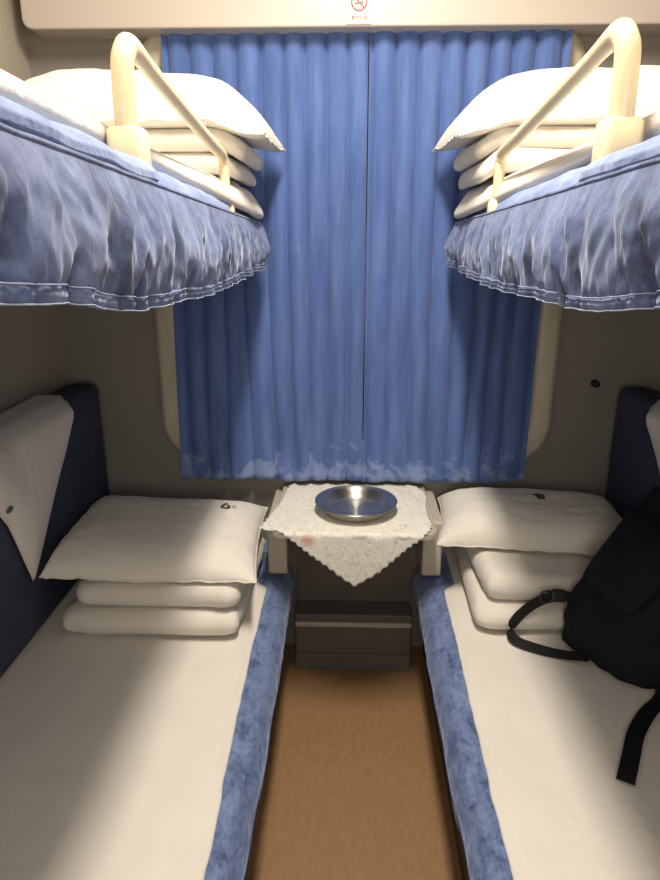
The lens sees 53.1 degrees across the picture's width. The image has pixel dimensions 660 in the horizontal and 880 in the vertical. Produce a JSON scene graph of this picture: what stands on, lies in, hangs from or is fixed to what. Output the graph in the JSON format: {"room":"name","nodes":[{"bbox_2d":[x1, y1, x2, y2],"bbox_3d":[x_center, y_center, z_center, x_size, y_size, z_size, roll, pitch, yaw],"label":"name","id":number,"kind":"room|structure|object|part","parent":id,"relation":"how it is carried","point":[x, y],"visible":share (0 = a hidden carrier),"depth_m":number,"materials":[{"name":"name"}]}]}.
{"room":"train carriage","nodes":[
{"label":"train carriage","id":0,"kind":"room"},
{"bbox_2d":[0,0,67,413],"bbox_3d":[-1.061,-0.047,0.861,0.100,2.820,3.110,0,17,2],"label":"wall","id":1,"kind":"structure","parent":0,"point":[32,354],"depth_m":2.09,"materials":[{"name":"laminate"}]},
{"bbox_2d":[0,383,108,677],"bbox_3d":[-0.926,0.379,1.544,0.131,0.630,1.990,0,17,2],"label":"backrest","id":2,"kind":"object","parent":1,"relation":"attached to","point":[26,604],"visible":0.52,"depth_m":2.05,"materials":[{"name":"blue fabric"}]},
{"bbox_2d":[0,395,73,580],"bbox_3d":[-0.881,0.191,1.788,0.141,0.449,0.811,0,17,2],"label":"headrest cover","id":3,"kind":"object","parent":2,"relation":"on","point":[35,432],"visible":1,"depth_m":1.83,"materials":[{"name":"fabric"}]},
{"bbox_2d":[0,95,269,311],"bbox_3d":[-0.602,-0.404,1.236,0.790,0.260,1.966,0,17,2],"label":"bed skirt","id":4,"kind":"object","parent":1,"relation":"attached to","point":[84,221],"visible":0.99,"depth_m":0.72,"materials":[{"name":"fabric"}]},
{"bbox_3d":[-0.618,-0.441,1.219,0.746,0.178,1.933,0,17,2],"label":"mattress","id":5,"kind":"part","parent":4,"relation":"part of","materials":[{"name":"blue fabric"}]},
{"bbox_2d":[0,69,262,218],"bbox_3d":[-0.603,-0.500,1.206,0.761,0.148,1.906,0,17,2],"label":"sheet","id":6,"kind":"object","parent":4,"relation":"on","point":[12,88],"visible":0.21,"depth_m":1.00,"materials":[{"name":"white fabric"}]},
{"bbox_2d":[145,128,262,186],"bbox_3d":[-0.528,-0.802,1.895,0.656,0.127,0.429,0,17,2],"label":"quilt","id":7,"kind":"object","parent":6,"relation":"on","point":[182,145],"visible":0.23,"depth_m":1.71,"materials":[{"name":"white fabric"}]},
{"bbox_2d":[24,68,285,152],"bbox_3d":[-0.486,-0.916,1.846,0.685,0.190,0.470,0,17,2],"label":"pillow","id":8,"kind":"object","parent":7,"relation":"on","point":[218,105],"visible":0.48,"depth_m":1.66,"materials":[{"name":"white fabric"}]},
{"bbox_2d":[106,32,234,211],"bbox_3d":[-0.294,-0.580,1.339,0.066,0.284,0.713,1,17,3],"label":"guard rail","id":9,"kind":"object","parent":4,"relation":"attached to","point":[127,52],"visible":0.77,"depth_m":1.01,"materials":[{"name":"beige plastic"}]},
{"bbox_2d":[25,26,659,645],"bbox_3d":[0.095,-0.514,2.362,2.320,2.820,0.100,0,17,2],"label":"wall","id":10,"kind":"structure","parent":0,"point":[114,352],"depth_m":2.42,"materials":[{"name":"grey laminate"}]},
{"bbox_2d":[161,32,368,481],"bbox_3d":[-0.217,-0.560,2.251,0.677,1.490,0.043,0,17,2],"label":"curtain","id":11,"kind":"object","parent":10,"relation":"hanging from","point":[269,365],"visible":0.78,"depth_m":2.27,"materials":[{"name":"blue fabric"}]},
{"bbox_2d":[20,0,659,39],"bbox_3d":[0.097,-1.536,1.930,2.044,0.604,0.120,0,17,2],"label":"trim","id":12,"kind":"structure","parent":10,"relation":"attached to","point":[49,19],"depth_m":1.96,"materials":[{"name":"beige laminate"}]},
{"bbox_2d":[267,483,442,575],"bbox_3d":[0.087,0.338,2.332,0.598,0.226,0.447,0,17,2],"label":"table","id":13,"kind":"object","parent":10,"relation":"attached to","point":[429,554],"visible":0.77,"depth_m":2.27,"materials":[{"name":"beige plastic"}]},
{"bbox_3d":[-0.177,0.326,2.412,0.067,0.203,0.302,0,17,2],"label":"panel","id":14,"kind":"part","parent":13,"relation":"part of","materials":[{"name":"beige plastic"}]},
{"bbox_2d":[259,482,432,586],"bbox_3d":[0.062,0.317,2.312,0.574,0.187,0.479,0,17,2],"label":"lace tablecloth","id":15,"kind":"object","parent":13,"relation":"on","point":[355,551],"visible":0.75,"depth_m":2.11,"materials":[{"name":"beige fabric"}]},
{"bbox_2d":[315,485,396,521],"bbox_3d":[0.088,0.220,2.236,0.279,0.040,0.279,0,17,2],"label":"steel tray","id":16,"kind":"object","parent":15,"relation":"on","point":[348,503],"visible":1,"depth_m":2.27,"materials":[{"name":"silver metal"}]},
{"bbox_3d":[0.354,0.330,2.397,0.067,0.203,0.302,0,17,2],"label":"panel","id":17,"kind":"part","parent":13,"relation":"part of","materials":[{"name":"beige plastic"}]},
{"bbox_2d":[346,0,371,24],"bbox_3d":[0.086,-1.278,1.945,0.076,0.093,0.004,0,17,2],"label":"no smoking sign","id":18,"kind":"object","parent":10,"relation":"attached to","point":[358,12],"visible":1,"depth_m":1.95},
{"bbox_2d":[135,34,585,458],"bbox_3d":[0.094,-0.618,2.294,1.430,1.460,0.088,0,17,2],"label":"window","id":19,"kind":"structure","parent":10,"relation":"in","point":[550,320],"depth_m":2.36,"materials":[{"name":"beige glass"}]},
{"bbox_2d":[362,29,573,483],"bbox_3d":[0.427,-0.553,2.229,0.617,1.491,0.052,0,17,2],"label":"curtain","id":20,"kind":"object","parent":10,"relation":"hanging from","point":[449,357],"visible":0.78,"depth_m":2.25,"materials":[{"name":"blue fabric"}]},
{"bbox_2d":[590,379,599,387],"bbox_3d":[0.953,-0.201,2.367,0.028,0.028,0.028,0,17,2],"label":"wall hook","id":21,"kind":"object","parent":10,"relation":"attached to","point":[594,383],"visible":1,"depth_m":2.36,"materials":[{"name":"plastic"}]},
{"bbox_2d":[245,644,462,879],"bbox_3d":[0.048,1.356,1.263,2.320,0.100,3.310,0,17,2],"label":"floor","id":22,"kind":"structure","parent":0,"point":[354,787],"depth_m":2.04,"materials":[{"name":"brown carpet"}]},
{"bbox_2d":[204,540,294,879],"bbox_3d":[-0.572,0.920,1.689,0.840,0.480,2.045,0,17,2],"label":"lower berth","id":23,"kind":"object","parent":22,"relation":"on","point":[243,780],"visible":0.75,"depth_m":1.60,"materials":[{"name":"fabric"}]},
{"bbox_2d":[0,541,265,879],"bbox_3d":[-0.577,0.689,1.617,0.720,0.017,2.025,0,17,2],"label":"sheet","id":24,"kind":"object","parent":23,"relation":"on","point":[115,749],"visible":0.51,"depth_m":1.52,"materials":[{"name":"white fabric"}]},
{"bbox_2d":[62,535,265,635],"bbox_3d":[-0.516,0.421,2.177,0.547,0.155,0.615,0,17,2],"label":"quilt","id":25,"kind":"object","parent":24,"relation":"on","point":[101,606],"visible":0.34,"depth_m":1.92,"materials":[{"name":"white fabric"}]},
{"bbox_2d":[39,495,267,583],"bbox_3d":[-0.515,0.295,2.151,0.623,0.120,0.593,0,17,2],"label":"pillow","id":26,"kind":"object","parent":25,"relation":"on","point":[134,539],"visible":0.99,"depth_m":1.99,"materials":[{"name":"white fabric"}]},
{"bbox_2d":[295,545,411,670],"bbox_3d":[0.091,0.544,2.546,0.444,0.690,0.164,0,17,2],"label":"base cabinet","id":27,"kind":"object","parent":22,"relation":"on","point":[340,625],"visible":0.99,"depth_m":2.56,"materials":[{"name":"paint"}]},
{"bbox_2d":[295,600,411,619],"bbox_3d":[0.090,0.659,2.557,0.444,0.021,0.104,0,17,2],"label":"shelf","id":28,"kind":"object","parent":27,"relation":"attached to","point":[305,609],"depth_m":2.53,"materials":[{"name":"paint"}]},
{"bbox_3d":[0.092,0.420,2.566,0.444,0.465,0.054,0,17,2],"label":"panel","id":29,"kind":"part","parent":27,"relation":"part of","materials":[{"name":"paint"}]},
{"bbox_2d":[413,546,512,879],"bbox_3d":[0.698,0.931,1.654,0.841,0.480,2.045,0,17,2],"label":"lower berth","id":30,"kind":"object","parent":22,"relation":"on","point":[482,854],"visible":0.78,"depth_m":1.64,"materials":[{"name":"fabric"}]},
{"bbox_2d":[443,546,659,879],"bbox_3d":[0.704,0.700,1.581,0.718,0.018,2.025,0,17,2],"label":"sheet","id":31,"kind":"object","parent":30,"relation":"on","point":[551,731],"visible":0.52,"depth_m":1.50,"materials":[{"name":"white fabric"}]},
{"bbox_2d":[453,546,593,629],"bbox_3d":[0.713,0.418,2.176,0.557,0.161,0.545,0,17,2],"label":"quilt","id":32,"kind":"object","parent":31,"relation":"on","point":[497,582],"visible":0.5,"depth_m":1.98,"materials":[{"name":"white fabric"}]},
{"bbox_2d":[436,487,621,555],"bbox_3d":[0.689,0.253,2.253,0.642,0.118,0.416,3,17,9],"label":"pillow","id":33,"kind":"object","parent":32,"relation":"on","point":[521,519],"visible":0.84,"depth_m":2.13,"materials":[{"name":"white fabric"}]},
{"bbox_2d":[506,486,659,785],"bbox_3d":[0.776,0.401,1.641,0.425,0.521,0.581,-3,18,-11],"label":"backpack","id":34,"kind":"object","parent":31,"relation":"on","point":[612,614],"visible":1,"depth_m":1.73,"materials":[{"name":"black fabric"}]},
{"bbox_2d":[650,322,659,391],"bbox_3d":[1.158,-0.028,0.799,0.100,2.820,3.110,0,17,2],"label":"wall","id":35,"kind":"structure","parent":0,"point":[655,378],"depth_m":2.32,"materials":[{"name":"laminate"}]},
{"bbox_2d":[444,135,659,312],"bbox_3d":[0.726,-0.392,1.199,0.791,0.262,1.966,0,17,2],"label":"bed skirt","id":36,"kind":"object","parent":35,"relation":"attached to","point":[586,238],"visible":1,"depth_m":0.91,"materials":[{"name":"fabric"}]},
{"bbox_2d":[454,110,659,217],"bbox_3d":[0.728,-0.490,1.168,0.760,0.147,1.905,0,17,2],"label":"sheet","id":37,"kind":"object","parent":36,"relation":"on","point":[476,199],"visible":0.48,"depth_m":1.41,"materials":[{"name":"white fabric"}]},
{"bbox_2d":[454,126,595,188],"bbox_3d":[0.708,-0.782,1.852,0.669,0.140,0.445,0,17,2],"label":"quilt","id":38,"kind":"object","parent":37,"relation":"on","point":[545,142],"visible":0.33,"depth_m":1.66,"materials":[{"name":"white fabric"}]},
{"bbox_2d":[432,65,659,152],"bbox_3d":[0.653,-0.905,1.815,0.685,0.192,0.470,0,17,2],"label":"pillow","id":39,"kind":"object","parent":38,"relation":"on","point":[512,99],"visible":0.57,"depth_m":1.63,"materials":[{"name":"white fabric"}]},
{"bbox_3d":[0.741,-0.430,1.181,0.747,0.178,1.933,0,17,2],"label":"mattress","id":40,"kind":"part","parent":36,"relation":"part of","materials":[{"name":"blue fabric"}]},
{"bbox_2d":[487,17,644,211],"bbox_3d":[0.419,-0.560,1.272,0.066,0.283,0.713,0,17,0],"label":"guard rail","id":41,"kind":"object","parent":36,"relation":"attached to","point":[621,129],"visible":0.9,"depth_m":0.94,"materials":[{"name":"beige metal"}]},
{"bbox_2d":[606,387,659,518],"bbox_3d":[1.054,0.396,1.490,0.131,0.630,1.990,0,17,2],"label":"backrest","id":42,"kind":"object","parent":35,"relation":"attached to","point":[634,470],"visible":0.57,"depth_m":2.22,"materials":[{"name":"blue fabric"}]},
{"bbox_2d":[646,400,659,472],"bbox_3d":[1.025,0.179,1.743,0.141,0.399,0.781,0,17,2],"label":"headrest cover","id":43,"kind":"object","parent":42,"relation":"on","point":[653,416],"visible":1,"depth_m":1.98,"materials":[{"name":"fabric"}]}
]}

